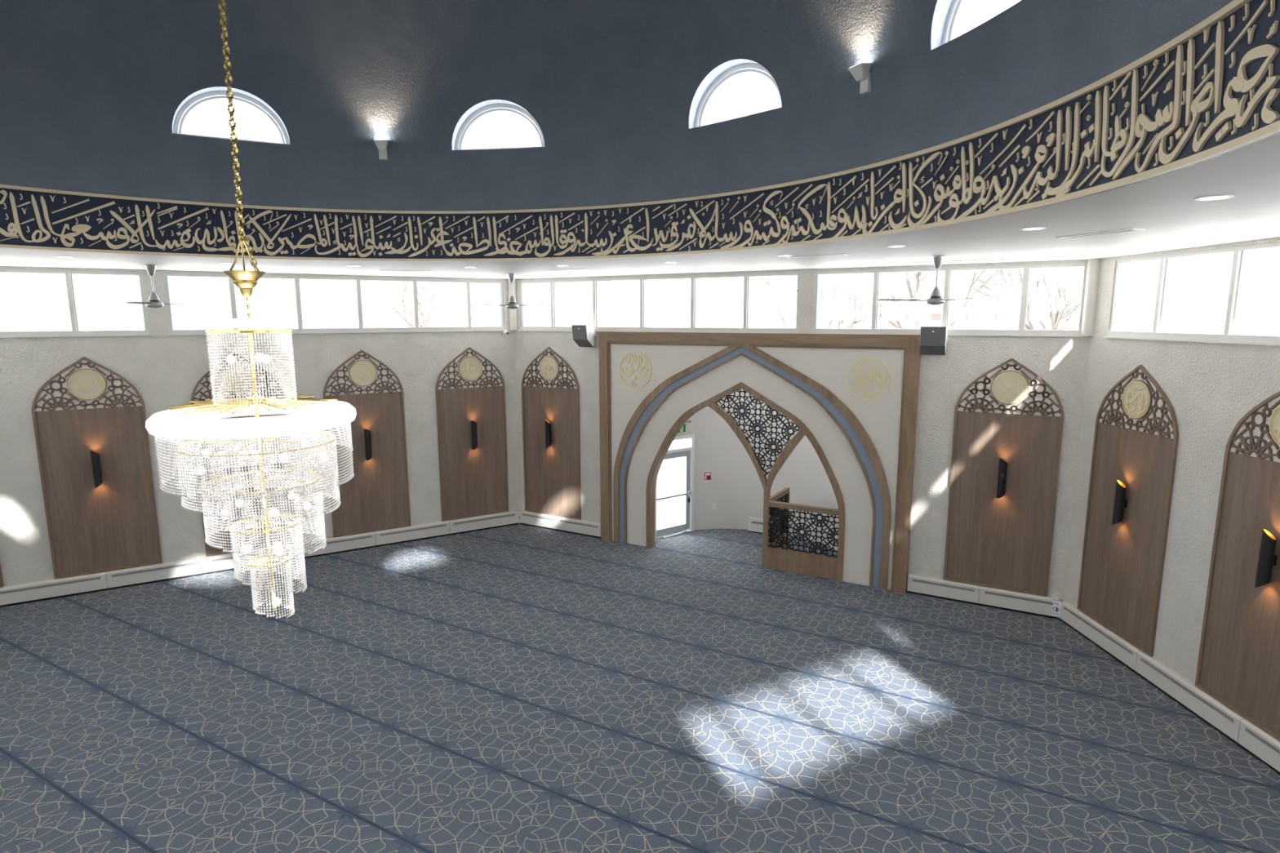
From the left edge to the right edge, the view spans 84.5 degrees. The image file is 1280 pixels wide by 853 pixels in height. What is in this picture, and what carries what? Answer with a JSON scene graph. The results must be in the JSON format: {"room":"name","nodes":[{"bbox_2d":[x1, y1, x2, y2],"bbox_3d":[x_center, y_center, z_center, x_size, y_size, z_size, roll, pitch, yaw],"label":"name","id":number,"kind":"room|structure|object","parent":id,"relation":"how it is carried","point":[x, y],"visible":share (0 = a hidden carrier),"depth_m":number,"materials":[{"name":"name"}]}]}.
{"room":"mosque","nodes":[
{"label":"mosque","id":0,"kind":"room"},
{"bbox_2d":[0,266,519,586],"bbox_3d":[-6.932,-0.107,12.273,10.280,5.244,0.250,-5,10,-30],"label":"wall","id":1,"kind":"structure","parent":0,"point":[165,370],"depth_m":11.71,"materials":[{"name":"paint"}]},
{"bbox_2d":[0,564,3,586],"bbox_3d":[-10.356,0.797,10.167,1.410,3.465,0.043,-5,10,-30],"label":"wall panel","id":2,"kind":"object","parent":1,"relation":"attached to","point":[1,575],"visible":1,"depth_m":10.76,"materials":[{"name":"brown wood"}]},
{"bbox_2d":[0,571,107,607],"bbox_3d":[-9.258,2.563,11.087,1.404,0.305,0.077,-5,10,-30],"label":"baseboard heater","id":3,"kind":"object","parent":1,"relation":"attached to","point":[11,595],"visible":1,"depth_m":11.07,"materials":[{"name":"white metal"}]},
{"bbox_2d":[0,577,100,594],"bbox_3d":[-9.240,2.492,11.046,1.264,0.035,0.004,-5,10,-30],"label":"grille","id":4,"kind":"object","parent":3,"relation":"attached to","point":[77,580],"depth_m":11.04,"materials":[{"name":"grey metal"}]},
{"bbox_2d":[0,269,151,337],"bbox_3d":[-9.454,-1.808,10.372,3.660,0.995,0.135,-5,10,-30],"label":"window","id":5,"kind":"structure","parent":1,"relation":"in","point":[75,332],"depth_m":10.82,"materials":[{"name":"grey"}]},
{"bbox_2d":[31,356,162,578],"bbox_3d":[-8.619,0.632,11.194,1.410,3.465,0.043,-5,10,-30],"label":"wall panel","id":6,"kind":"object","parent":1,"relation":"attached to","point":[86,406],"visible":1,"depth_m":11.19,"materials":[{"name":"brown wood"}]},
{"bbox_2d":[89,450,102,488],"bbox_3d":[-8.585,0.663,11.141,0.110,0.600,0.140,-5,10,-30],"label":"wall sconce","id":7,"kind":"object","parent":6,"relation":"attached to","point":[95,461],"visible":1,"depth_m":11.10,"materials":[{"name":"black metal"}]},
{"bbox_2d":[106,556,208,590],"bbox_3d":[-8.057,2.449,11.797,1.384,0.305,0.077,-5,10,-30],"label":"baseboard heater","id":8,"kind":"object","parent":1,"relation":"attached to","point":[138,575],"visible":1,"depth_m":11.76,"materials":[{"name":"white metal"}]},
{"bbox_2d":[111,561,201,577],"bbox_3d":[-8.039,2.378,11.756,1.244,0.035,0.004,-5,10,-30],"label":"grille","id":9,"kind":"object","parent":8,"relation":"attached to","point":[179,565],"depth_m":11.74,"materials":[{"name":"grey metal"}]},
{"bbox_2d":[191,353,294,556],"bbox_3d":[-6.868,0.466,12.228,1.410,3.465,0.043,-5,10,-30],"label":"wall panel","id":10,"kind":"object","parent":1,"relation":"attached to","point":[202,391],"visible":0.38,"depth_m":12.21,"materials":[{"name":"brown wood"}]},
{"bbox_2d":[206,541,308,573],"bbox_3d":[-6.778,2.328,12.553,1.584,0.305,0.077,-5,10,-30],"label":"baseboard heater","id":11,"kind":"object","parent":1,"relation":"attached to","point":[220,562],"visible":0.33,"depth_m":12.28,"materials":[{"name":"white metal"}]},
{"bbox_2d":[211,546,299,561],"bbox_3d":[-6.761,2.256,12.511,1.444,0.035,0.004,-5,10,-30],"label":"grille","id":12,"kind":"object","parent":11,"relation":"attached to","point":[227,557],"depth_m":12.28,"materials":[{"name":"grey metal"}]},
{"bbox_2d":[162,273,504,335],"bbox_3d":[-5.228,-2.209,12.869,5.750,0.995,0.135,-5,10,-30],"label":"window","id":13,"kind":"structure","parent":1,"relation":"in","point":[300,330],"depth_m":12.88,"materials":[{"name":"grey"}]},
{"bbox_2d":[307,531,376,557],"bbox_3d":[-5.590,2.215,13.255,1.174,0.305,0.077,-5,10,-30],"label":"baseboard heater","id":14,"kind":"object","parent":1,"relation":"attached to","point":[367,540],"visible":0.86,"depth_m":13.25,"materials":[{"name":"white metal"}]},
{"bbox_2d":[312,535,371,546],"bbox_3d":[-5.572,2.143,13.213,1.034,0.035,0.004,-5,10,-30],"label":"grille","id":15,"kind":"object","parent":14,"relation":"attached to","point":[351,539],"depth_m":13.24,"materials":[{"name":"grey metal"}]},
{"bbox_2d":[323,350,410,537],"bbox_3d":[-5.127,0.300,13.258,1.410,3.465,0.043,-5,10,-30],"label":"wall panel","id":16,"kind":"object","parent":1,"relation":"attached to","point":[376,498],"visible":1,"depth_m":13.32,"materials":[{"name":"brown wood"}]},
{"bbox_2d":[364,428,372,460],"bbox_3d":[-5.092,0.331,13.205,0.110,0.600,0.140,-5,10,-30],"label":"wall sconce","id":17,"kind":"object","parent":16,"relation":"attached to","point":[367,433],"visible":1,"depth_m":13.15,"materials":[{"name":"black metal"}]},
{"bbox_2d":[374,520,449,546],"bbox_3d":[-4.470,2.109,13.917,1.424,0.305,0.077,-5,10,-30],"label":"baseboard heater","id":18,"kind":"object","parent":1,"relation":"attached to","point":[437,529],"visible":1,"depth_m":13.88,"materials":[{"name":"white metal"}]},
{"bbox_2d":[379,524,445,536],"bbox_3d":[-4.452,2.037,13.875,1.284,0.035,0.004,-5,10,-30],"label":"grille","id":19,"kind":"object","parent":18,"relation":"attached to","point":[424,527],"depth_m":13.86,"materials":[{"name":"grey metal"}]},
{"bbox_2d":[435,346,508,520],"bbox_3d":[-3.385,0.135,14.287,1.410,3.465,0.043,-5,10,-30],"label":"wall panel","id":20,"kind":"object","parent":1,"relation":"attached to","point":[470,387],"visible":1,"depth_m":14.28,"materials":[{"name":"brown wood"}]},
{"bbox_2d":[471,420,477,449],"bbox_3d":[-3.350,0.166,14.234,0.110,0.600,0.140,-5,10,-30],"label":"wall sconce","id":21,"kind":"object","parent":20,"relation":"attached to","point":[473,424],"visible":1,"depth_m":14.18,"materials":[{"name":"black metal"}]},
{"bbox_2d":[448,510,518,534],"bbox_3d":[-3.230,1.991,14.649,1.454,0.305,0.077,-5,10,-30],"label":"baseboard heater","id":22,"kind":"object","parent":1,"relation":"attached to","point":[464,525],"visible":1,"depth_m":14.61,"materials":[{"name":"white metal"}]},
{"bbox_2d":[453,513,515,524],"bbox_3d":[-3.213,1.919,14.608,1.314,0.035,0.004,-5,10,-30],"label":"grille","id":23,"kind":"object","parent":22,"relation":"attached to","point":[493,517],"depth_m":14.60,"materials":[{"name":"grey metal"}]},
{"bbox_2d":[508,279,517,330],"bbox_3d":[-2.589,-2.482,14.378,0.170,1.024,0.170,5,10,29],"label":"trim","id":24,"kind":"structure","parent":1,"relation":"attached to","point":[513,312],"depth_m":14.33,"materials":[{"name":"paint"}]},
{"bbox_2d":[0,0,1233,210],"bbox_3d":[-2.587,-4.809,3.667,11.277,5.640,11.277,-8,12,-42],"label":"ceiling","id":25,"kind":"structure","parent":0,"point":[93,92],"depth_m":8.11,"materials":[{"name":"paint"}]},
{"bbox_2d":[173,90,289,144],"bbox_3d":[-5.021,-3.807,8.668,1.248,0.574,0.060,-5,10,-27],"label":"window","id":26,"kind":"structure","parent":25,"relation":"attached to","point":[187,108],"depth_m":8.59,"materials":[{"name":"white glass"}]},
{"bbox_2d":[145,0,356,618],"bbox_3d":[-2.480,-3.014,4.094,1.193,8.694,1.193,3,10,21],"label":"crystal chandelier","id":27,"kind":"object","parent":25,"relation":"hanging from","point":[198,422],"visible":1,"depth_m":4.38,"materials":[{"name":"clear glass"}]},
{"bbox_2d":[205,332,297,413],"bbox_3d":[-2.474,-0.357,4.511,0.489,0.482,0.489,5,10,29],"label":"strands","id":28,"kind":"object","parent":27,"relation":"hanging from","point":[255,401],"depth_m":4.42},
{"bbox_2d":[154,413,354,501],"bbox_3d":[-2.473,0.175,4.594,1.123,0.389,1.123,5,10,29],"label":"strands","id":29,"kind":"object","parent":27,"relation":"hanging from","point":[183,470],"depth_m":4.25},
{"bbox_2d":[176,432,341,521],"bbox_3d":[-2.473,0.333,4.619,0.923,0.463,0.923,5,10,29],"label":"curtain","id":30,"kind":"object","parent":27,"relation":"hanging from","point":[224,513],"depth_m":4.36,"materials":[{"name":"clear glass"}]},
{"bbox_2d":[200,471,326,558],"bbox_3d":[-2.472,0.599,4.661,0.709,0.482,0.709,5,10,29],"label":"curtain","id":31,"kind":"object","parent":27,"relation":"hanging from","point":[298,525],"depth_m":4.51,"materials":[{"name":"clear glass"}]},
{"bbox_2d":[230,515,307,593],"bbox_3d":[-2.472,0.880,4.705,0.429,0.482,0.429,5,10,29],"label":"curtain","id":32,"kind":"object","parent":27,"relation":"hanging from","point":[270,559],"depth_m":4.64,"materials":[{"name":"clear glass"}]},
{"bbox_2d":[248,555,295,618],"bbox_3d":[-2.471,1.088,4.737,0.255,0.389,0.255,5,10,29],"label":"tier","id":33,"kind":"object","parent":27,"relation":"hanging from","point":[275,601],"depth_m":4.70,"materials":[{"name":"clear glass"}]},
{"bbox_2d":[373,139,388,159],"bbox_3d":[-3.326,-3.577,9.081,0.170,0.233,0.165,-1,9,-8],"label":"uplight","id":34,"kind":"object","parent":25,"relation":"attached to","point":[382,144],"visible":1,"depth_m":9.06,"materials":[{"name":"white metal"}]},
{"bbox_2d":[454,103,545,150],"bbox_3d":[-1.817,-3.896,9.191,1.248,0.574,0.060,1,9,8],"label":"window","id":35,"kind":"structure","parent":25,"relation":"attached to","point":[479,113],"depth_m":9.16,"materials":[{"name":"white plastic"}]},
{"bbox_2d":[0,0,1279,261],"bbox_3d":[-2.580,-1.708,4.154,10.779,0.663,10.779,2,9,12],"label":"frieze","id":36,"kind":"object","parent":25,"relation":"attached to","point":[1211,91],"visible":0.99,"depth_m":6.89,"materials":[{"name":"black paint"}]},
{"bbox_2d":[693,62,782,128],"bbox_3d":[1.107,-3.683,7.793,1.248,0.574,0.060,8,12,43],"label":"window","id":37,"kind":"structure","parent":25,"relation":"attached to","point":[737,70],"depth_m":7.89,"materials":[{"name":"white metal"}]},
{"bbox_2d":[848,62,871,94],"bbox_3d":[2.010,-3.170,6.417,0.165,0.233,0.170,-5,10,-28],"label":"uplight","id":38,"kind":"object","parent":25,"relation":"attached to","point":[860,73],"visible":1,"depth_m":6.40,"materials":[{"name":"white metal"}]},
{"bbox_2d":[942,0,966,44],"bbox_3d":[2.645,-3.272,5.150,0.061,0.574,1.248,-2,9,-13],"label":"window","id":39,"kind":"structure","parent":25,"relation":"attached to","point":[957,6],"depth_m":5.67,"materials":[{"name":"white plastic"}]},
{"bbox_2d":[0,523,1279,852],"bbox_3d":[-2.414,3.670,5.236,17.320,0.103,20.000,0,9,-1],"label":"floor","id":40,"kind":"structure","parent":0,"point":[518,688],"depth_m":7.75,"materials":[{"name":"carpet"}]},
{"bbox_2d":[663,528,693,537],"bbox_3d":[0.791,2.153,14.276,0.764,0.084,0.046,-7,11,-36],"label":"strip","id":41,"kind":"object","parent":40,"relation":"on","point":[689,528],"visible":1,"depth_m":14.25,"materials":[{"name":"white metal"}]},
{"bbox_2d":[747,516,782,533],"bbox_3d":[2.563,2.037,14.325,0.720,0.290,0.124,4,10,25],"label":"baseboard heater","id":42,"kind":"object","parent":40,"relation":"on","point":[755,525],"visible":0.36,"depth_m":14.36,"materials":[{"name":"white metal"}]},
{"bbox_2d":[751,521,770,524],"bbox_3d":[2.538,1.971,14.259,0.580,0.040,0.004,4,10,25],"label":"grille","id":43,"kind":"object","parent":42,"relation":"attached to","point":[753,522],"depth_m":14.33,"materials":[{"name":"grey metal"}]},
{"bbox_2d":[768,487,790,547],"bbox_3d":[2.521,1.800,12.867,0.070,1.210,0.977,5,10,31],"label":"guard","id":44,"kind":"object","parent":40,"relation":"on","point":[783,495],"visible":0.3,"depth_m":12.89,"materials":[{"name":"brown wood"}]},
{"bbox_2d":[0,134,1279,279],"bbox_3d":[-2.426,-1.538,4.418,20.162,0.200,17.560,5,10,29],"label":"ceiling","id":45,"kind":"structure","parent":0,"point":[1166,206],"depth_m":7.34,"materials":[{"name":"paint"}]},
{"bbox_2d":[53,256,75,257],"bbox_3d":[-7.139,-2.104,8.746,0.200,0.008,0.200,5,10,29],"label":"recessed light","id":46,"kind":"object","parent":45,"relation":"in","point":[54,256],"visible":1,"depth_m":8.72,"materials":[{"name":"white"}]},
{"bbox_2d":[120,264,210,307],"bbox_3d":[-7.091,-2.033,10.249,1.160,0.612,1.227,5,10,29],"label":"ceiling fan","id":47,"kind":"object","parent":45,"relation":"hanging from","point":[153,302],"visible":1,"depth_m":10.12,"materials":[{"name":"silver metal"}]},
{"bbox_2d":[380,270,431,271],"bbox_3d":[-3.811,-2.539,11.483,0.794,0.008,0.130,-2,9,-12],"label":"ceiling vent","id":48,"kind":"object","parent":45,"relation":"in","point":[380,270],"visible":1,"depth_m":11.43,"materials":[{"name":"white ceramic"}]},
{"bbox_2d":[479,273,547,308],"bbox_3d":[-2.366,-2.395,12.491,1.118,0.612,1.239,5,10,29],"label":"ceiling fan","id":49,"kind":"object","parent":45,"relation":"hanging from","point":[512,304],"visible":1,"depth_m":12.38,"materials":[{"name":"silver metal"}]},
{"bbox_2d":[523,273,582,276],"bbox_3d":[-1.618,-2.763,12.876,1.200,0.008,0.200,5,10,29],"label":"ceiling vent","id":50,"kind":"object","parent":45,"relation":"in","point":[573,273],"visible":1,"depth_m":12.89,"materials":[{"name":"white metal"}]},
{"bbox_2d":[550,268,590,271],"bbox_3d":[-1.142,-2.518,11.314,0.730,0.008,0.130,5,10,29],"label":"ceiling vent","id":51,"kind":"object","parent":45,"relation":"in","point":[571,268],"visible":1,"depth_m":11.30,"materials":[{"name":"white metal"}]},
{"bbox_2d":[784,253,848,257],"bbox_3d":[2.197,-2.131,8.799,0.786,0.008,0.140,6,11,36],"label":"ceiling vent","id":52,"kind":"object","parent":45,"relation":"in","point":[843,254],"visible":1,"depth_m":8.78,"materials":[{"name":"white metal"}]},
{"bbox_2d":[886,244,906,247],"bbox_3d":[2.776,-1.951,7.632,0.200,0.008,0.200,5,10,29],"label":"recessed light","id":53,"kind":"object","parent":45,"relation":"in","point":[895,246],"visible":1,"depth_m":7.60,"materials":[{"name":"white plastic"}]},
{"bbox_2d":[877,255,977,305],"bbox_3d":[3.730,-1.870,9.064,1.194,0.612,1.206,5,10,29],"label":"ceiling fan","id":54,"kind":"object","parent":45,"relation":"hanging from","point":[935,298],"visible":1,"depth_m":8.93,"materials":[{"name":"silver metal"}]},
{"bbox_2d":[915,258,1004,263],"bbox_3d":[4.430,-2.289,9.775,1.120,0.008,0.220,5,10,29],"label":"ceiling vent","id":55,"kind":"object","parent":45,"relation":"in","point":[998,260],"visible":0.92,"depth_m":9.75,"materials":[{"name":"white metal"}]},
{"bbox_2d":[1019,226,1046,230],"bbox_3d":[3.397,-1.711,6.092,0.200,0.008,0.200,5,10,29],"label":"recessed light","id":56,"kind":"object","parent":45,"relation":"in","point":[1029,228],"visible":1,"depth_m":6.09,"materials":[{"name":"white plastic"}]},
{"bbox_2d":[1056,227,1146,238],"bbox_3d":[4.215,-1.770,6.468,0.170,0.008,0.751,-3,9,-19],"label":"ceiling vent","id":57,"kind":"object","parent":45,"relation":"in","point":[1132,228],"visible":1,"depth_m":6.42,"materials":[{"name":"white metal"}]},
{"bbox_2d":[1194,195,1234,200],"bbox_3d":[3.670,-1.462,4.506,0.200,0.008,0.200,5,10,29],"label":"recessed light","id":58,"kind":"object","parent":45,"relation":"in","point":[1214,197],"visible":1,"depth_m":4.51,"materials":[{"name":"white plastic"}]},
{"bbox_2d":[675,388,839,551],"bbox_3d":[2.364,0.506,13.468,5.570,3.620,1.900,5,10,29],"label":"wall","id":59,"kind":"structure","parent":0,"point":[735,487],"depth_m":14.34,"materials":[{"name":"paint"}]},
{"bbox_2d":[656,434,694,537],"bbox_3d":[0.632,1.197,14.122,1.103,2.020,0.165,-7,11,-35],"label":"door","id":60,"kind":"structure","parent":59,"relation":"in","point":[688,451],"depth_m":14.30,"materials":[{"name":"white metal"}]},
{"bbox_2d":[677,420,691,434],"bbox_3d":[0.859,0.015,14.011,0.365,0.240,0.050,-7,11,-35],"label":"exit sign","id":61,"kind":"object","parent":59,"relation":"attached to","point":[683,429],"visible":0.59,"depth_m":14.02,"materials":[{"name":"green plastic"}]},
{"bbox_2d":[703,471,711,482],"bbox_3d":[1.388,1.038,14.449,0.170,0.220,0.050,-2,9,-11],"label":"fire alarm","id":62,"kind":"object","parent":59,"relation":"attached to","point":[707,475],"visible":1,"depth_m":14.44,"materials":[{"name":"plastic"}]},
{"bbox_2d":[514,259,1088,617],"bbox_3d":[1.852,-0.148,12.407,10.280,5.244,0.250,5,10,29],"label":"wall","id":63,"kind":"structure","parent":0,"point":[1060,362],"depth_m":10.82,"materials":[{"name":"paint"}]},
{"bbox_2d":[520,510,558,530],"bbox_3d":[-2.115,1.967,14.787,0.964,0.305,0.076,5,10,29],"label":"baseboard heater","id":64,"kind":"object","parent":63,"relation":"attached to","point":[526,517],"visible":1,"depth_m":14.75,"materials":[{"name":"white metal"}]},
{"bbox_2d":[522,513,553,520],"bbox_3d":[-2.132,1.895,14.745,0.824,0.035,0.004,5,10,29],"label":"grille","id":65,"kind":"object","parent":64,"relation":"attached to","point":[539,517],"depth_m":14.74,"materials":[{"name":"grey metal"}]},
{"bbox_2d":[521,346,581,519],"bbox_3d":[-1.822,0.122,14.350,1.410,3.465,0.043,5,10,29],"label":"wall panel","id":66,"kind":"object","parent":63,"relation":"attached to","point":[550,391],"visible":1,"depth_m":14.35,"materials":[{"name":"brown wood"}]},
{"bbox_2d":[545,419,551,448],"bbox_3d":[-1.855,0.153,14.296,0.110,0.600,0.140,5,10,29],"label":"wall sconce","id":67,"kind":"object","parent":66,"relation":"attached to","point":[548,425],"visible":1,"depth_m":14.25,"materials":[{"name":"black metal"}]},
{"bbox_2d":[557,515,600,537],"bbox_3d":[-1.228,2.041,14.299,1.054,0.305,0.076,5,10,29],"label":"baseboard heater","id":68,"kind":"object","parent":63,"relation":"attached to","point":[584,527],"visible":1,"depth_m":14.26,"materials":[{"name":"white metal"}]},
{"bbox_2d":[560,520,597,528],"bbox_3d":[-1.245,1.970,14.257,0.914,0.035,0.004,5,10,29],"label":"grille","id":69,"kind":"object","parent":68,"relation":"attached to","point":[578,523],"depth_m":14.25,"materials":[{"name":"grey metal"}]},
{"bbox_2d":[571,324,596,346],"bbox_3d":[-1.066,-1.730,13.478,0.360,0.425,0.317,6,11,35],"label":"wall speaker","id":70,"kind":"object","parent":63,"relation":"attached to","point":[584,335],"visible":1,"depth_m":13.38,"materials":[{"name":"black plastic"}]},
{"bbox_2d":[519,271,800,333],"bbox_3d":[0.108,-2.234,12.952,5.820,0.995,0.135,5,10,29],"label":"window","id":71,"kind":"structure","parent":63,"relation":"in","point":[745,329],"depth_m":12.81,"materials":[{"name":"grey"}]},
{"bbox_2d":[598,331,920,593],"bbox_3d":[1.834,0.403,12.489,5.730,4.090,0.455,5,10,29],"label":"mihrab","id":72,"kind":"object","parent":63,"relation":"attached to","point":[854,397],"visible":1,"depth_m":11.84,"materials":[{"name":"paint"}]},
{"bbox_2d":[920,326,947,355],"bbox_3d":[4.370,-1.273,10.487,0.360,0.425,0.317,4,10,27],"label":"wall speaker","id":73,"kind":"object","parent":63,"relation":"attached to","point":[933,340],"visible":1,"depth_m":10.38,"materials":[{"name":"black plastic"}]},
{"bbox_2d":[906,573,980,604],"bbox_3d":[4.731,2.543,11.021,1.034,0.305,0.076,5,10,29],"label":"baseboard heater","id":74,"kind":"object","parent":63,"relation":"attached to","point":[928,586],"visible":1,"depth_m":10.99,"materials":[{"name":"white metal"}]},
{"bbox_2d":[912,578,974,591],"bbox_3d":[4.714,2.472,10.979,0.894,0.035,0.004,5,10,29],"label":"grille","id":75,"kind":"object","parent":74,"relation":"attached to","point":[925,582],"depth_m":10.97,"materials":[{"name":"grey metal"}]},
{"bbox_2d":[810,262,1087,337],"bbox_3d":[4.468,-1.867,10.553,3.800,0.995,0.135,5,10,29],"label":"window","id":76,"kind":"structure","parent":63,"relation":"in","point":[1021,331],"depth_m":10.43,"materials":[{"name":"grey metal"}]},
{"bbox_2d":[943,357,1063,596],"bbox_3d":[5.351,0.725,10.403,1.410,3.465,0.043,5,10,29],"label":"wall panel","id":77,"kind":"object","parent":63,"relation":"attached to","point":[1009,413],"visible":1,"depth_m":10.40,"materials":[{"name":"brown wood"}]},
{"bbox_2d":[996,457,1007,498],"bbox_3d":[5.319,0.757,10.349,0.110,0.600,0.140,5,10,29],"label":"wall sconce","id":78,"kind":"object","parent":77,"relation":"attached to","point":[1002,470],"visible":1,"depth_m":10.30,"materials":[{"name":"black metal"}]},
{"bbox_2d":[978,585,1058,618],"bbox_3d":[5.640,2.619,10.521,1.034,0.305,0.076,5,10,29],"label":"baseboard heater","id":79,"kind":"object","parent":63,"relation":"attached to","point":[1008,600],"visible":1,"depth_m":10.50,"materials":[{"name":"white metal"}]},
{"bbox_2d":[985,591,1053,604],"bbox_3d":[5.623,2.548,10.479,0.894,0.035,0.004,5,10,29],"label":"grille","id":80,"kind":"object","parent":79,"relation":"attached to","point":[1033,600],"depth_m":10.47,"materials":[{"name":"grey metal"}]},
{"bbox_2d":[1052,599,1062,617],"bbox_3d":[6.055,2.639,10.246,0.132,0.250,0.008,7,11,37],"label":"paper sign","id":81,"kind":"object","parent":79,"relation":"attached to","point":[1056,608],"visible":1,"depth_m":10.24,"materials":[{"name":"white paper"}]},
{"bbox_2d":[1052,602,1058,614],"bbox_3d":[6.046,2.647,10.249,0.080,0.178,0.002,7,11,37],"label":"print","id":82,"kind":"object","parent":81,"relation":"attached to","point":[1055,605],"depth_m":10.25,"materials":[{"name":"grey"}]},
{"bbox_2d":[1063,237,1279,684],"bbox_3d":[6.364,1.012,4.958,0.250,5.244,10.280,0,9,-1],"label":"wall","id":83,"kind":"structure","parent":0,"point":[1210,388],"depth_m":8.01,"materials":[{"name":"paint"}]},
{"bbox_2d":[1080,258,1100,336],"bbox_3d":[6.141,-1.749,9.583,0.170,1.024,0.170,5,10,29],"label":"trim","id":84,"kind":"structure","parent":83,"relation":"attached to","point":[1093,264],"depth_m":9.53,"materials":[{"name":"paint"}]},
{"bbox_2d":[1060,600,1140,673],"bbox_3d":[6.140,2.786,9.455,0.077,0.305,1.534,0,9,-1],"label":"baseboard heater","id":85,"kind":"object","parent":83,"relation":"attached to","point":[1120,649],"visible":1,"depth_m":9.36,"materials":[{"name":"white metal"}]},
{"bbox_2d":[1063,606,1133,654],"bbox_3d":[6.105,2.710,9.442,0.004,0.035,1.394,0,9,-1],"label":"grille","id":86,"kind":"object","parent":85,"relation":"attached to","point":[1069,611],"depth_m":9.38,"materials":[{"name":"grey metal"}]},
{"bbox_2d":[1076,364,1178,656],"bbox_3d":[6.157,0.954,8.935,0.043,3.465,1.410,0,9,-1],"label":"wall panel","id":87,"kind":"object","parent":83,"relation":"attached to","point":[1135,442],"visible":1,"depth_m":8.84,"materials":[{"name":"brown wood"}]},
{"bbox_2d":[1111,480,1127,525],"bbox_3d":[6.090,0.977,8.937,0.140,0.600,0.110,0,9,-1],"label":"wall sconce","id":88,"kind":"object","parent":87,"relation":"attached to","point":[1120,503],"visible":1,"depth_m":8.91,"materials":[{"name":"black metal"}]},
{"bbox_2d":[1135,650,1244,745],"bbox_3d":[6.164,3.020,7.963,0.077,0.305,1.474,0,9,-1],"label":"baseboard heater","id":89,"kind":"object","parent":83,"relation":"attached to","point":[1176,686],"visible":1,"depth_m":7.87,"materials":[{"name":"white metal"}]},
{"bbox_2d":[1140,657,1233,722],"bbox_3d":[6.129,2.944,7.951,0.004,0.035,1.334,0,9,-1],"label":"grille","id":90,"kind":"object","parent":89,"relation":"attached to","point":[1188,691],"depth_m":7.88,"materials":[{"name":"grey metal"}]},
{"bbox_2d":[1103,241,1279,346],"bbox_3d":[6.238,-1.229,6.462,0.135,0.995,5.610,0,9,-1],"label":"window","id":91,"kind":"structure","parent":83,"relation":"in","point":[1230,335],"depth_m":7.93,"materials":[{"name":"grey"}]},
{"bbox_2d":[1195,391,1279,741],"bbox_3d":[6.189,1.277,6.875,0.043,3.465,1.410,0,9,-1],"label":"wall panel","id":92,"kind":"object","parent":83,"relation":"attached to","point":[1238,662],"visible":1,"depth_m":7.19,"materials":[{"name":"brown wood"}]},
{"bbox_2d":[1254,528,1277,587],"bbox_3d":[6.123,1.300,6.878,0.140,0.600,0.110,0,9,-1],"label":"wall sconce","id":93,"kind":"object","parent":92,"relation":"attached to","point":[1267,557],"visible":1,"depth_m":6.85,"materials":[{"name":"black metal"}]},
{"bbox_2d":[1237,718,1279,774],"bbox_3d":[6.188,3.251,6.491,0.077,0.305,1.494,0,9,-1],"label":"baseboard heater","id":94,"kind":"object","parent":83,"relation":"attached to","point":[1257,742],"visible":1,"depth_m":6.99,"materials":[{"name":"white metal"}]},
{"bbox_2d":[1245,727,1279,754],"bbox_3d":[6.152,3.175,6.479,0.004,0.035,1.354,0,9,-1],"label":"grille","id":95,"kind":"object","parent":94,"relation":"attached to","point":[1250,731],"depth_m":6.95,"materials":[{"name":"grey metal"}]},
{"label":"outside","id":96,"kind":"structure","parent":0,"visible":0},
{"bbox_2d":[656,438,687,529],"bbox_3d":[-2.568,3.778,5.015,240.000,0.001,240.000,5,10,29],"label":"ground","id":97,"kind":"structure","parent":96,"point":[670,512],"depth_m":18.43,"materials":[{"name":"white"}]},
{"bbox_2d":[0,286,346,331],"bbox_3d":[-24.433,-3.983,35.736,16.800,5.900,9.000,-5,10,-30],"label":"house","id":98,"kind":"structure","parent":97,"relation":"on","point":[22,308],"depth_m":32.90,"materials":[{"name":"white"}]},
{"bbox_2d":[366,281,452,328],"bbox_3d":[-7.860,-2.193,23.799,2.758,6.008,2.757,-7,11,-37],"label":"bare tree","id":99,"kind":"object","parent":97,"relation":"on","point":[410,324],"visible":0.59,"depth_m":23.60,"materials":[{"name":"grey plant"}]},
{"bbox_2d":[760,274,905,328],"bbox_3d":[5.028,-2.333,21.207,5.831,7.022,3.222,5,10,29],"label":"bare tree","id":100,"kind":"object","parent":97,"relation":"on","point":[841,320],"visible":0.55,"depth_m":19.89,"materials":[{"name":"grey plant"}]},
{"bbox_2d":[859,269,1014,328],"bbox_3d":[9.310,-3.211,21.775,5.003,8.579,4.768,3,9,18],"label":"bare tree","id":101,"kind":"object","parent":97,"relation":"on","point":[918,275],"visible":0.41,"depth_m":22.57,"materials":[{"name":"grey plant"}]},
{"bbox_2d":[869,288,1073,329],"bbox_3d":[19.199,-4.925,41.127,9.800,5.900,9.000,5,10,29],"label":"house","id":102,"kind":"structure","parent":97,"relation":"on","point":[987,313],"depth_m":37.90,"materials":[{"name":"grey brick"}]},
{"bbox_2d":[952,267,1081,329],"bbox_3d":[11.265,-2.211,19.866,4.448,7.199,2.680,2,9,12],"label":"bare tree","id":103,"kind":"object","parent":97,"relation":"on","point":[1055,326],"visible":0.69,"depth_m":19.58,"materials":[{"name":"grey plant"}]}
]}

